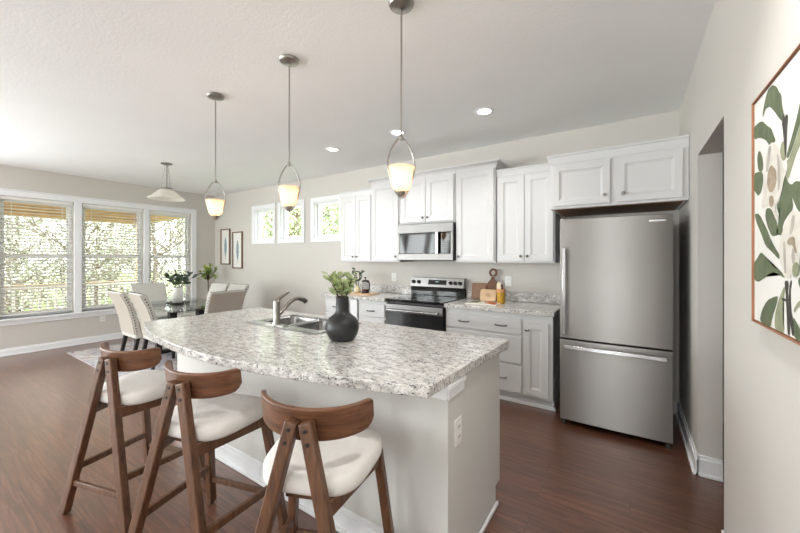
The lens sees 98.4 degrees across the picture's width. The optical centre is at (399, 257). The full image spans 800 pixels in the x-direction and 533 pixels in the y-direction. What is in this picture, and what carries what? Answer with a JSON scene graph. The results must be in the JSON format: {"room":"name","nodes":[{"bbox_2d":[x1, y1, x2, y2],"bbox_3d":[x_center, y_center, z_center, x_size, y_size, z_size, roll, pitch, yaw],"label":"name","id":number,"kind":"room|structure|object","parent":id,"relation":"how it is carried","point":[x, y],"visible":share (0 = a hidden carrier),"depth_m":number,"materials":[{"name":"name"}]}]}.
{"room":"kitchen","nodes":[
{"label":"kitchen","id":0,"kind":"room"},
{"bbox_2d":[0,165,214,349],"bbox_3d":[-6.368,0.040,3.915,0.140,2.720,8.730,0,0,34],"label":"wall","id":1,"kind":"structure","parent":0,"point":[11,177],"depth_m":5.71,"materials":[{"name":"paint"}]},
{"bbox_2d":[0,199,72,318],"bbox_3d":[-5.515,-0.010,5.239,0.060,1.760,0.800,0,0,34],"label":"window","id":2,"kind":"structure","parent":1,"relation":"in","point":[1,206],"depth_m":5.32,"materials":[{"name":"white paint"}]},
{"bbox_2d":[0,195,72,316],"bbox_3d":[-5.458,-0.028,5.201,0.062,1.720,0.776,0,0,34],"label":"window blind","id":3,"kind":"object","parent":2,"relation":"attached to","point":[11,198],"visible":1,"depth_m":5.18,"materials":[{"name":"white plastic"}]},
{"bbox_2d":[0,332,128,356],"bbox_3d":[-6.298,1.347,3.868,0.028,0.104,8.450,0,0,34],"label":"baseboard","id":4,"kind":"structure","parent":1,"relation":"attached to","point":[79,341],"depth_m":5.35,"materials":[{"name":"white paint"}]},
{"bbox_2d":[0,303,195,325],"bbox_3d":[-4.952,0.917,5.930,0.120,0.095,2.775,0,0,34],"label":"trim","id":5,"kind":"structure","parent":1,"relation":"attached to","point":[42,318],"depth_m":5.33,"materials":[{"name":"white paint"}]},
{"bbox_2d":[0,188,196,311],"bbox_3d":[-4.933,-0.059,5.912,0.032,1.858,2.785,0,0,34],"label":"trim","id":6,"kind":"structure","parent":1,"relation":"attached to","point":[77,200],"depth_m":5.58,"materials":[{"name":"white paint"}]},
{"bbox_2d":[100,315,104,321],"bbox_3d":[-5.010,1.012,5.816,0.009,0.116,0.072,0,0,34],"label":"wall outlet","id":7,"kind":"object","parent":1,"relation":"attached to","point":[102,317],"visible":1,"depth_m":5.81,"materials":[{"name":"white plastic"}]},
{"bbox_2d":[82,207,141,310],"bbox_3d":[-5.005,-0.010,6.005,0.060,1.760,0.860,0,0,34],"label":"window","id":8,"kind":"structure","parent":1,"relation":"in","point":[83,225],"depth_m":5.89,"materials":[{"name":"white paint"}]},
{"bbox_2d":[82,203,142,308],"bbox_3d":[-4.948,-0.028,5.967,0.062,1.720,0.836,0,0,34],"label":"window blind","id":9,"kind":"object","parent":8,"relation":"attached to","point":[83,205],"visible":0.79,"depth_m":5.90,"materials":[{"name":"white plastic"}]},
{"bbox_2d":[149,213,189,301],"bbox_3d":[-4.517,-0.010,6.737,0.060,1.760,0.740,0,0,34],"label":"window","id":10,"kind":"structure","parent":1,"relation":"in","point":[185,217],"depth_m":6.98,"materials":[{"name":"white paint"}]},
{"bbox_2d":[149,210,189,300],"bbox_3d":[-4.460,-0.028,6.699,0.062,1.720,0.716,0,0,34],"label":"window blind","id":11,"kind":"object","parent":10,"relation":"attached to","point":[150,211],"visible":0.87,"depth_m":6.67,"materials":[{"name":"white plastic"}]},
{"bbox_2d":[0,0,715,195],"bbox_3d":[-2.374,-1.380,1.252,9.740,0.120,8.730,0,0,34],"label":"ceiling","id":12,"kind":"structure","parent":0,"point":[110,90],"depth_m":2.54,"materials":[{"name":"paint"}]},
{"bbox_2d":[146,162,185,201],"bbox_3d":[-3.256,-1.070,4.815,0.456,0.498,0.456,0,0,34],"label":"dining pendant","id":13,"kind":"object","parent":12,"relation":"hanging from","point":[165,193],"visible":1,"depth_m":4.79,"materials":[{"name":"white glass"}]},
{"bbox_2d":[205,92,225,219],"bbox_3d":[-1.498,-0.813,2.801,0.142,1.012,0.142,0,0,17],"label":"pendant light","id":14,"kind":"object","parent":12,"relation":"hanging from","point":[215,207],"visible":1,"depth_m":2.78,"materials":[{"name":"white glass"}]},
{"bbox_2d":[278,54,300,211],"bbox_3d":[-0.736,-0.813,2.294,0.142,1.012,0.142,0,0,-27],"label":"pendant light","id":15,"kind":"object","parent":12,"relation":"hanging from","point":[289,194],"visible":1,"depth_m":2.27,"materials":[{"name":"white glass"}]},
{"bbox_2d":[326,147,339,151],"bbox_3d":[-0.815,-1.315,4.185,0.170,0.008,0.170,0,0,34],"label":"recessed light","id":16,"kind":"object","parent":12,"relation":"in","point":[332,149],"visible":1,"depth_m":4.19,"materials":[{"name":"white paint"}]},
{"bbox_2d":[390,129,405,135],"bbox_3d":[-0.025,-1.315,3.622,0.170,0.008,0.170,0,0,34],"label":"recessed light","id":17,"kind":"object","parent":12,"relation":"in","point":[396,132],"visible":0.86,"depth_m":3.62,"materials":[{"name":"white paint"}]},
{"bbox_2d":[387,0,415,198],"bbox_3d":[0.007,-0.813,1.786,0.142,1.012,0.142,0,0,17],"label":"pendant light","id":18,"kind":"object","parent":12,"relation":"hanging from","point":[401,175],"visible":1,"depth_m":1.77,"materials":[{"name":"white glass"}]},
{"bbox_2d":[475,107,493,115],"bbox_3d":[0.757,-1.315,3.101,0.170,0.008,0.170,0,0,34],"label":"recessed light","id":19,"kind":"object","parent":12,"relation":"in","point":[482,111],"visible":1,"depth_m":3.09,"materials":[{"name":"white paint"}]},
{"bbox_2d":[0,337,723,532],"bbox_3d":[-2.374,1.450,1.252,9.740,0.100,8.730,0,0,34],"label":"floor","id":20,"kind":"structure","parent":0,"point":[556,476],"depth_m":2.24,"materials":[{"name":"brown wood"}]},
{"bbox_2d":[67,340,176,376],"bbox_3d":[-3.156,1.395,5.109,2.880,0.008,2.000,0,0,34],"label":"area rug","id":21,"kind":"object","parent":20,"relation":"on","point":[90,356],"visible":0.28,"depth_m":4.92,"materials":[{"name":"white fabric"}]},
{"bbox_2d":[107,290,174,358],"bbox_3d":[-3.464,0.905,4.647,0.474,0.976,0.646,0,0,34],"label":"dining chair","id":22,"kind":"object","parent":21,"relation":"on","point":[128,319],"visible":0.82,"depth_m":4.42,"materials":[{"name":"beige fabric"}]},
{"bbox_2d":[128,291,159,369],"bbox_3d":[-3.034,0.905,4.433,0.474,0.976,0.646,0,0,37],"label":"dining chair","id":23,"kind":"object","parent":21,"relation":"on","point":[145,311],"visible":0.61,"depth_m":4.20,"materials":[{"name":"beige fabric"}]},
{"bbox_2d":[131,283,166,340],"bbox_3d":[-3.920,0.905,5.505,0.646,0.976,0.474,0,0,38],"label":"dining chair","id":24,"kind":"object","parent":21,"relation":"on","point":[156,293],"visible":0.46,"depth_m":5.64,"materials":[{"name":"beige fabric"}]},
{"bbox_2d":[137,311,166,318],"bbox_3d":[-3.842,0.908,5.443,0.448,0.044,0.464,0,0,38],"label":"seat cushion","id":25,"kind":"object","parent":24,"relation":"on","point":[160,314],"depth_m":5.41,"materials":[{"name":"beige fabric"}]},
{"bbox_2d":[152,300,204,353],"bbox_3d":[-3.054,1.020,4.920,1.400,0.742,0.920,0,0,34],"label":"dining table","id":26,"kind":"object","parent":21,"relation":"on","point":[172,310],"visible":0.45,"depth_m":4.94,"materials":[{"name":"clear glass"}]},
{"bbox_2d":[166,301,189,303],"bbox_3d":[-3.201,0.640,4.970,0.290,0.018,0.290,0,0,34],"label":"round tray","id":27,"kind":"object","parent":26,"relation":"on","point":[170,302],"visible":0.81,"depth_m":4.91,"materials":[{"name":"grey metal"}]},
{"bbox_2d":[160,269,203,302],"bbox_3d":[-3.190,0.395,4.964,0.515,0.490,0.440,0,0,22],"label":"ceramic vase","id":28,"kind":"object","parent":27,"relation":"on","point":[177,292],"visible":0.99,"depth_m":4.93,"materials":[{"name":"white ceramic"}]},
{"bbox_2d":[177,282,229,317],"bbox_3d":[-3.159,0.905,5.537,0.474,0.976,0.646,0,0,34],"label":"dining chair","id":29,"kind":"object","parent":21,"relation":"on","point":[215,287],"visible":0.23,"depth_m":5.69,"materials":[{"name":"beige fabric"}]},
{"bbox_2d":[177,312,194,317],"bbox_3d":[-3.214,0.908,5.455,0.464,0.044,0.448,0,0,34],"label":"seat cushion","id":30,"kind":"object","parent":29,"relation":"on","point":[186,314],"depth_m":5.38,"materials":[{"name":"beige fabric"}]},
{"bbox_2d":[204,289,244,313],"bbox_3d":[-2.450,0.905,4.590,0.646,0.976,0.474,0,0,34],"label":"dining chair","id":31,"kind":"object","parent":21,"relation":"on","point":[221,301],"visible":0.48,"depth_m":4.41,"materials":[{"name":"beige fabric"}]},
{"bbox_2d":[227,283,248,309],"bbox_3d":[-2.732,0.905,5.277,0.474,0.976,0.646,0,0,34],"label":"dining chair","id":32,"kind":"object","parent":21,"relation":"on","point":[232,286],"visible":0.23,"depth_m":5.45,"materials":[{"name":"beige fabric"}]},
{"bbox_2d":[59,342,205,532],"bbox_3d":[-1.540,0.950,2.043,0.523,0.901,0.507,0,0,18],"label":"bar stool","id":33,"kind":"object","parent":20,"relation":"on","point":[143,390],"visible":0.89,"depth_m":1.88,"materials":[{"name":"brown wood"}]},
{"bbox_2d":[100,370,165,405],"bbox_3d":[-1.535,0.762,2.062,0.426,0.077,0.380,0,0,18],"label":"seat cushion","id":34,"kind":"object","parent":33,"relation":"on","point":[142,387],"depth_m":1.94,"materials":[{"name":"beige fabric"}]},
{"bbox_2d":[128,360,287,532],"bbox_3d":[-0.919,0.950,1.677,0.523,0.901,0.507,0,0,18],"label":"bar stool","id":35,"kind":"object","parent":20,"relation":"on","point":[207,416],"visible":0.88,"depth_m":1.53,"materials":[{"name":"brown wood"}]},
{"bbox_2d":[167,393,262,441],"bbox_3d":[-0.913,0.762,1.696,0.426,0.077,0.380,0,0,18],"label":"seat cushion","id":36,"kind":"object","parent":35,"relation":"on","point":[216,418],"depth_m":1.60,"materials":[{"name":"beige fabric"}]},
{"bbox_2d":[198,263,219,290],"bbox_3d":[-3.789,0.748,6.797,0.497,1.305,0.410,0,0,34],"label":"potted plant","id":37,"kind":"object","parent":20,"relation":"on","point":[207,271],"visible":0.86,"depth_m":6.75,"materials":[{"name":"green plant"}]},
{"bbox_2d":[255,390,393,532],"bbox_3d":[-0.304,0.950,1.321,0.523,0.901,0.507,0,0,11],"label":"bar stool","id":38,"kind":"object","parent":20,"relation":"on","point":[322,456],"visible":1,"depth_m":1.18,"materials":[{"name":"brown wood"}]},
{"bbox_2d":[263,429,381,496],"bbox_3d":[-0.300,0.762,1.340,0.426,0.077,0.380,0,0,11],"label":"seat cushion","id":39,"kind":"object","parent":38,"relation":"on","point":[347,462],"depth_m":1.23,"materials":[{"name":"beige fabric"}]},
{"bbox_2d":[143,307,508,532],"bbox_3d":[-0.704,0.942,2.243,2.476,0.915,1.152,0,0,34],"label":"kitchen island","id":40,"kind":"object","parent":20,"relation":"on","point":[419,381],"visible":0.7,"depth_m":1.71,"materials":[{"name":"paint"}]},
{"bbox_2d":[247,314,360,333],"bbox_3d":[-0.722,0.571,2.568,0.750,0.186,0.447,0,0,34],"label":"sink","id":41,"kind":"object","parent":40,"relation":"in","point":[300,323],"visible":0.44,"depth_m":2.65,"materials":[{"name":"silver metal"}]},
{"bbox_2d":[265,291,307,326],"bbox_3d":[-0.819,0.361,2.567,0.200,0.232,0.297,0,0,34],"label":"kitchen faucet","id":42,"kind":"object","parent":41,"relation":"on","point":[277,312],"visible":1,"depth_m":2.47,"materials":[{"name":"silver metal"}]},
{"bbox_2d":[321,270,358,341],"bbox_3d":[-0.332,0.273,2.039,0.208,0.421,0.224,0,0,15],"label":"bottle vase","id":43,"kind":"object","parent":40,"relation":"on","point":[342,326],"visible":1,"depth_m":1.99,"materials":[{"name":"black ceramic"}]},
{"bbox_2d":[454,415,461,447],"bbox_3d":[0.258,0.765,1.523,0.009,0.116,0.072,0,0,34],"label":"wall outlet","id":44,"kind":"object","parent":40,"relation":"attached to","point":[458,422],"visible":1,"depth_m":1.51,"materials":[{"name":"white plastic"}]},
{"bbox_2d":[457,421,460,431],"bbox_3d":[0.260,0.743,1.521,0.002,0.032,0.034,0,0,34],"label":"socket","id":45,"kind":"object","parent":44,"relation":"attached to","point":[458,422],"depth_m":1.52,"materials":[{"name":"white plastic"}]},
{"bbox_2d":[457,431,460,441],"bbox_3d":[0.260,0.787,1.521,0.002,0.032,0.034,0,0,34],"label":"socket","id":46,"kind":"object","parent":44,"relation":"attached to","point":[458,432],"depth_m":1.52,"materials":[{"name":"white plastic"}]},
{"bbox_2d":[325,297,358,319],"bbox_3d":[-0.629,0.963,4.775,0.575,0.873,0.646,0,0,34],"label":"base cabinet","id":47,"kind":"object","parent":20,"relation":"on","point":[330,301],"visible":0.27,"depth_m":4.58,"materials":[{"name":"white paint"}]},
{"bbox_2d":[321,283,410,301],"bbox_3d":[-0.449,0.453,4.658,1.065,0.142,0.640,0,0,34],"label":"countertop","id":48,"kind":"structure","parent":47,"relation":"on","point":[387,291],"depth_m":4.68,"materials":[{"name":"stone"}]},
{"bbox_2d":[350,291,380,295],"bbox_3d":[-0.483,0.476,4.648,0.380,0.014,0.260,0,0,34],"label":"serving tray","id":49,"kind":"object","parent":48,"relation":"on","point":[355,293],"visible":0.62,"depth_m":4.56,"materials":[{"name":"brown wood"}]},
{"bbox_2d":[352,268,364,292],"bbox_3d":[-0.583,0.299,4.691,0.206,0.340,0.179,0,0,34],"label":"bud vase","id":50,"kind":"object","parent":49,"relation":"on","point":[357,289],"visible":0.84,"depth_m":4.69,"materials":[{"name":"beige ceramic"}]},
{"bbox_2d":[361,277,369,292],"bbox_3d":[-0.449,0.361,4.616,0.106,0.215,0.161,0,0,-39],"label":"press","id":51,"kind":"object","parent":49,"relation":"on","point":[365,280],"visible":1,"depth_m":4.60,"materials":[{"name":"clear glass"}]},
{"bbox_2d":[359,300,387,323],"bbox_3d":[-0.190,0.963,4.483,0.440,0.873,0.646,0,0,34],"label":"base cabinet","id":52,"kind":"object","parent":20,"relation":"on","point":[370,311],"visible":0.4,"depth_m":4.23,"materials":[{"name":"white paint"}]},
{"bbox_2d":[385,277,465,331],"bbox_3d":[0.303,0.815,4.123,0.756,1.130,0.682,0,0,34],"label":"electric range","id":53,"kind":"object","parent":20,"relation":"on","point":[424,308],"visible":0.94,"depth_m":4.01,"materials":[{"name":"grey metal"}]},
{"bbox_2d":[385,294,464,305],"bbox_3d":[0.304,0.493,4.124,0.756,0.030,0.590,0,0,34],"label":"cooktop","id":54,"kind":"object","parent":53,"relation":"in","point":[411,299],"depth_m":4.04,"materials":[{"name":"black glass"}]},
{"bbox_2d":[446,307,561,410],"bbox_3d":[1.091,0.963,3.628,1.080,0.873,0.646,0,0,34],"label":"base cabinet","id":55,"kind":"object","parent":20,"relation":"on","point":[530,365],"visible":0.66,"depth_m":3.26,"materials":[{"name":"white paint"}]},
{"bbox_2d":[444,289,559,316],"bbox_3d":[1.095,0.453,3.629,1.085,0.142,0.640,0,0,34],"label":"countertop","id":56,"kind":"structure","parent":55,"relation":"on","point":[540,304],"depth_m":3.59,"materials":[{"name":"stone"}]},
{"bbox_2d":[471,283,486,298],"bbox_3d":[0.965,0.388,4.044,0.260,0.189,0.045,0,0,34],"label":"cutting board","id":57,"kind":"object","parent":56,"relation":"on","point":[476,287],"visible":0.52,"depth_m":4.07,"materials":[{"name":"brown wood"}]},
{"bbox_2d":[465,301,499,305],"bbox_3d":[0.876,0.475,3.658,0.330,0.016,0.200,0,0,29],"label":"open cookbook","id":58,"kind":"object","parent":56,"relation":"on","point":[469,302],"visible":1,"depth_m":3.62,"materials":[{"name":"paper"}]},
{"bbox_2d":[480,289,496,300],"bbox_3d":[0.991,0.418,3.875,0.184,0.130,0.044,0,0,34],"label":"cutting board","id":59,"kind":"object","parent":56,"relation":"on","point":[485,294],"visible":0.9,"depth_m":3.87,"materials":[{"name":"brown wood"}]},
{"bbox_2d":[486,268,496,300],"bbox_3d":[1.060,0.301,3.952,0.150,0.365,0.079,0,0,34],"label":"paddle board","id":60,"kind":"object","parent":56,"relation":"on","point":[492,284],"visible":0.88,"depth_m":3.95,"materials":[{"name":"brown wood"}]},
{"bbox_2d":[496,289,505,303],"bbox_3d":[1.077,0.406,3.680,0.098,0.154,0.098,0,0,34],"label":"utensil crock","id":61,"kind":"object","parent":56,"relation":"on","point":[500,292],"visible":0.98,"depth_m":3.64,"materials":[{"name":"yellow ceramic"}]},
{"bbox_2d":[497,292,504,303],"bbox_3d":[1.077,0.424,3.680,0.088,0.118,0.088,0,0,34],"label":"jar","id":62,"kind":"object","parent":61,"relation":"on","point":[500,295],"depth_m":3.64,"materials":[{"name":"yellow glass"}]},
{"bbox_2d":[560,213,672,448],"bbox_3d":[1.849,0.537,2.985,0.756,1.725,0.782,0,0,34],"label":"refrigerator","id":63,"kind":"object","parent":20,"relation":"on","point":[616,273],"visible":1,"depth_m":2.69,"materials":[{"name":"silver metal"}]},
{"bbox_2d":[215,110,723,422],"bbox_3d":[0.067,0.040,4.787,9.600,2.720,0.140,0,0,34],"label":"wall","id":64,"kind":"structure","parent":0,"point":[270,271],"depth_m":4.90,"materials":[{"name":"paint"}]},
{"bbox_2d":[220,229,230,264],"bbox_3d":[-3.612,-0.233,7.138,0.340,0.735,0.027,0,0,34],"label":"framed print","id":65,"kind":"object","parent":64,"relation":"attached to","point":[225,234],"visible":1,"depth_m":7.14,"materials":[{"name":"white paper"}]},
{"bbox_2d":[232,231,242,268],"bbox_3d":[-3.250,-0.158,6.897,0.340,0.735,0.027,0,0,34],"label":"framed print","id":66,"kind":"object","parent":64,"relation":"attached to","point":[237,237],"visible":1,"depth_m":6.89,"materials":[{"name":"white paper"}]},
{"bbox_2d":[255,208,271,239],"bbox_3d":[-2.509,-0.625,6.495,0.560,0.580,0.125,0,0,34],"label":"window","id":67,"kind":"structure","parent":64,"relation":"in","point":[258,213],"depth_m":6.61,"materials":[{"name":"white paint"}]},
{"bbox_2d":[252,203,275,243],"bbox_3d":[-2.549,-0.625,6.434,0.710,0.730,0.020,0,0,34],"label":"trim","id":68,"kind":"structure","parent":64,"relation":"attached to","point":[273,206],"depth_m":6.37,"materials":[{"name":"white paint"}]},
{"bbox_2d":[277,199,304,243],"bbox_3d":[-1.900,-0.625,6.002,0.710,0.730,0.020,0,0,34],"label":"trim","id":69,"kind":"structure","parent":64,"relation":"attached to","point":[302,201],"depth_m":5.93,"materials":[{"name":"white paint"}]},
{"bbox_2d":[281,204,300,238],"bbox_3d":[-1.860,-0.625,6.062,0.560,0.580,0.125,0,0,34],"label":"window","id":70,"kind":"structure","parent":64,"relation":"in","point":[284,213],"depth_m":6.18,"materials":[{"name":"white paint"}]},
{"bbox_2d":[310,194,340,241],"bbox_3d":[-1.184,-0.625,5.525,0.710,0.730,0.020,0,0,34],"label":"trim","id":71,"kind":"structure","parent":64,"relation":"attached to","point":[331,197],"depth_m":5.56,"materials":[{"name":"white paint"}]},
{"bbox_2d":[314,199,338,237],"bbox_3d":[-1.144,-0.625,5.585,0.560,0.580,0.125,0,0,34],"label":"window","id":72,"kind":"structure","parent":64,"relation":"in","point":[318,205],"depth_m":5.71,"materials":[{"name":"white paint"}]},
{"bbox_2d":[339,188,371,261],"bbox_3d":[-0.544,-0.443,4.893,0.590,0.985,0.358,0,0,34],"label":"upper cabinet","id":73,"kind":"object","parent":64,"relation":"attached to","point":[355,204],"visible":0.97,"depth_m":4.75,"materials":[{"name":"white paint"}]},
{"bbox_2d":[352,283,410,293],"bbox_3d":[-0.277,0.433,4.916,1.065,0.102,0.021,0,0,34],"label":"backsplash","id":74,"kind":"structure","parent":64,"relation":"attached to","point":[373,287],"depth_m":4.84,"materials":[{"name":"stone"}]},
{"bbox_2d":[367,176,413,261],"bbox_3d":[-0.132,-0.495,4.602,0.501,1.090,0.383,0,0,34],"label":"upper cabinet","id":75,"kind":"object","parent":64,"relation":"attached to","point":[385,204],"visible":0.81,"depth_m":4.46,"materials":[{"name":"white paint"}]},
{"bbox_2d":[392,273,395,280],"bbox_3d":[-0.086,0.265,4.799,0.072,0.116,0.009,0,0,34],"label":"wall outlet","id":76,"kind":"object","parent":64,"relation":"attached to","point":[393,274],"visible":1,"depth_m":4.79,"materials":[{"name":"white plastic"}]},
{"bbox_2d":[400,166,455,224],"bbox_3d":[0.395,-0.728,4.252,0.756,0.625,0.383,0,0,34],"label":"upper cabinet","id":77,"kind":"object","parent":64,"relation":"attached to","point":[431,197],"visible":0.83,"depth_m":4.08,"materials":[{"name":"white paint"}]},
{"bbox_2d":[397,222,455,260],"bbox_3d":[0.382,-0.187,4.232,0.754,0.436,0.427,0,0,34],"label":"microwave oven","id":78,"kind":"object","parent":77,"relation":"attached to","point":[430,241],"visible":0.96,"depth_m":4.06,"materials":[{"name":"silver metal"}]},
{"bbox_2d":[454,158,508,262],"bbox_3d":[0.923,-0.495,3.899,0.506,1.090,0.383,0,0,34],"label":"upper cabinet","id":79,"kind":"object","parent":64,"relation":"attached to","point":[476,182],"visible":0.97,"depth_m":3.77,"materials":[{"name":"white paint"}]},
{"bbox_2d":[505,276,511,286],"bbox_3d":[1.231,0.265,3.920,0.072,0.116,0.009,0,0,34],"label":"wall outlet","id":80,"kind":"object","parent":64,"relation":"attached to","point":[508,279],"visible":1,"depth_m":3.92,"materials":[{"name":"white plastic"}]},
{"bbox_2d":[467,289,559,303],"bbox_3d":[1.266,0.433,3.887,1.085,0.102,0.021,0,0,34],"label":"backsplash","id":81,"kind":"structure","parent":64,"relation":"attached to","point":[509,296],"depth_m":3.76,"materials":[{"name":"stone"}]},
{"bbox_2d":[496,163,560,262],"bbox_3d":[1.347,-0.443,3.632,0.578,0.985,0.358,0,0,34],"label":"upper cabinet","id":82,"kind":"object","parent":64,"relation":"attached to","point":[528,231],"visible":0.94,"depth_m":3.50,"materials":[{"name":"white paint"}]},
{"bbox_2d":[546,134,688,216],"bbox_3d":[1.889,-0.665,3.065,0.980,0.479,0.697,0,0,34],"label":"upper cabinet","id":83,"kind":"object","parent":64,"relation":"attached to","point":[651,175],"visible":1,"depth_m":2.80,"materials":[{"name":"white paint"}]},
{"bbox_2d":[673,402,676,414],"bbox_3d":[-0.743,1.347,5.226,7.765,0.104,0.028,0,0,34],"label":"baseboard","id":84,"kind":"structure","parent":64,"relation":"attached to","point":[674,403],"depth_m":3.09,"materials":[{"name":"white paint"}]},
{"bbox_2d":[679,0,799,532],"bbox_3d":[0.201,0.040,-0.465,0.120,2.720,8.450,0,0,34],"label":"wall","id":85,"kind":"structure","parent":0,"point":[744,44],"depth_m":1.43,"materials":[{"name":"paint"}]},
{"bbox_2d":[675,400,724,532],"bbox_3d":[0.189,1.335,-0.457,0.148,0.129,8.450,0,0,34],"label":"baseboard","id":86,"kind":"structure","parent":85,"relation":"attached to","point":[702,466],"depth_m":2.22,"materials":[{"name":"white paint"}]},
{"bbox_2d":[751,43,799,345],"bbox_3d":[0.977,-0.153,0.832,0.025,0.728,0.768,0,0,34],"label":"canvas painting","id":87,"kind":"object","parent":85,"relation":"attached to","point":[775,112],"visible":1,"depth_m":0.97,"materials":[{"name":"multicoloured fabric"}]},
{"label":"outside","id":88,"kind":"structure","parent":0,"visible":0},
{"bbox_2d":[4,271,184,312],"bbox_3d":[0.000,2.160,18.028,100.000,0.280,90.000,0,0,34],"label":"lawn","id":89,"kind":"structure","parent":88,"point":[151,271],"depth_m":18.58,"materials":[{"name":"green plant"}]},
{"bbox_2d":[4,216,63,305],"bbox_3d":[-16.987,-1.856,14.472,6.260,7.799,7.205,0,0,-29],"label":"leafy tree","id":90,"kind":"object","parent":89,"relation":"on","point":[4,216],"visible":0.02,"depth_m":14.64,"materials":[{"name":"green plant"}]},
{"bbox_2d":[4,216,102,311],"bbox_3d":[-13.886,-1.856,11.929,6.260,7.799,7.205,0,0,-28],"label":"leafy tree","id":91,"kind":"object","parent":89,"relation":"on","point":[18,233],"visible":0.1,"depth_m":12.09,"materials":[{"name":"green plant"}]},
{"bbox_2d":[4,216,103,310],"bbox_3d":[-12.635,-1.856,9.504,6.260,7.799,7.205,0,0,-9],"label":"leafy tree","id":92,"kind":"object","parent":89,"relation":"on","point":[6,262],"visible":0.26,"depth_m":10.46,"materials":[{"name":"green plant"}]},
{"bbox_2d":[4,216,174,307],"bbox_3d":[-10.751,-1.856,10.999,7.205,7.799,6.260,0,0,45],"label":"leafy tree","id":93,"kind":"object","parent":89,"relation":"on","point":[32,224],"visible":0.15,"depth_m":10.72,"materials":[{"name":"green plant"}]},
{"bbox_2d":[22,221,165,294],"bbox_3d":[-15.231,-1.856,17.491,7.205,7.799,6.260,0,0,20],"label":"leafy tree","id":94,"kind":"object","parent":89,"relation":"on","point":[86,221],"visible":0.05,"depth_m":17.32,"materials":[{"name":"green plant"}]},
{"bbox_2d":[6,218,184,304],"bbox_3d":[-13.081,-1.856,14.232,7.205,7.799,6.260,0,0,35],"label":"leafy tree","id":95,"kind":"object","parent":89,"relation":"on","point":[35,218],"visible":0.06,"depth_m":14.06,"materials":[{"name":"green plant"}]},
{"bbox_2d":[34,220,184,297],"bbox_3d":[-9.405,-1.856,13.721,6.260,7.799,7.205,0,0,9],"label":"leafy tree","id":96,"kind":"object","parent":89,"relation":"on","point":[152,224],"visible":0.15,"depth_m":13.75,"materials":[{"name":"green plant"}]},
{"bbox_2d":[109,219,184,296],"bbox_3d":[-10.617,-1.856,17.048,7.205,7.799,6.260,0,0,-7],"label":"leafy tree","id":97,"kind":"object","parent":89,"relation":"on","point":[181,219],"visible":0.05,"depth_m":16.23,"materials":[{"name":"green plant"}]},
{"bbox_2d":[130,219,184,282],"bbox_3d":[-12.215,-1.856,20.622,7.205,7.799,6.260,0,0,-36],"label":"leafy tree","id":98,"kind":"object","parent":89,"relation":"on","point":[180,219],"visible":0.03,"depth_m":20.37,"materials":[{"name":"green plant"}]},
{"bbox_2d":[262,212,295,236],"bbox_3d":[-6.438,-1.330,17.346,6.654,6.747,5.901,0,0,39],"label":"leafy tree","id":99,"kind":"object","parent":89,"relation":"on","point":[294,212],"visible":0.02,"depth_m":16.17,"materials":[{"name":"green plant"}]},
{"bbox_2d":[262,208,331,237],"bbox_3d":[-5.449,-1.330,14.897,6.654,6.747,5.901,0,0,-15],"label":"leafy tree","id":100,"kind":"object","parent":89,"relation":"on","point":[329,208],"visible":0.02,"depth_m":14.20,"materials":[{"name":"green plant"}]},
{"bbox_2d":[262,205,338,237],"bbox_3d":[-3.701,-1.330,12.156,5.901,6.747,6.654,0,0,2],"label":"leafy tree","id":101,"kind":"object","parent":89,"relation":"on","point":[296,221],"visible":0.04,"depth_m":12.09,"materials":[{"name":"green plant"}]},
{"bbox_2d":[269,204,338,235],"bbox_3d":[-2.624,-1.330,15.108,5.901,6.747,6.654,0,0,8],"label":"leafy tree","id":102,"kind":"object","parent":89,"relation":"on","point":[338,204],"visible":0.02,"depth_m":14.16,"materials":[{"name":"green plant"}]},
{"bbox_2d":[288,204,338,234],"bbox_3d":[-0.714,-1.330,11.079,6.654,6.747,5.901,0,0,2],"label":"leafy tree","id":103,"kind":"object","parent":89,"relation":"on","point":[332,225],"visible":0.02,"depth_m":10.81,"materials":[{"name":"green plant"}]},
{"bbox_2d":[290,205,338,235],"bbox_3d":[-0.822,-1.330,12.731,6.654,6.747,5.901,0,0,-42],"label":"leafy tree","id":104,"kind":"object","parent":89,"relation":"on","point":[325,229],"visible":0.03,"depth_m":12.22,"materials":[{"name":"green plant"}]},
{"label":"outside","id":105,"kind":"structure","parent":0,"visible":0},
{"bbox_3d":[-7.339,1.520,5.433,3.160,0.120,6.900,0,0,34],"label":"floor","id":106,"kind":"structure","parent":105,"visible":0},
{"bbox_2d":[4,280,136,312],"bbox_3d":[-8.565,1.010,6.082,0.100,0.900,6.580,0,0,34],"label":"porch railing","id":107,"kind":"object","parent":106,"relation":"on","point":[121,280],"visible":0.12,"depth_m":7.47,"materials":[{"name":"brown wood"}]},
{"bbox_2d":[136,225,136,279],"bbox_3d":[-6.729,0.300,8.909,0.120,2.320,0.120,0,0,34],"label":"porch post","id":108,"kind":"object","parent":106,"relation":"on","point":[136,225],"visible":0.14,"depth_m":8.87,"materials":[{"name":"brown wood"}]},
{"bbox_2d":[4,202,136,224],"bbox_3d":[-8.565,-1.024,6.154,0.120,0.328,6.740,0,0,34],"label":"beam","id":109,"kind":"structure","parent":108,"relation":"on","point":[52,210],"depth_m":7.59,"materials":[{"name":"brown wood"}]},
{"bbox_2d":[151,215,184,221],"bbox_3d":[-5.460,-1.045,8.063,2.930,0.330,0.120,0,0,34],"label":"beam","id":110,"kind":"structure","parent":108,"relation":"on","point":[158,217],"depth_m":8.10,"materials":[{"name":"brown wood"}]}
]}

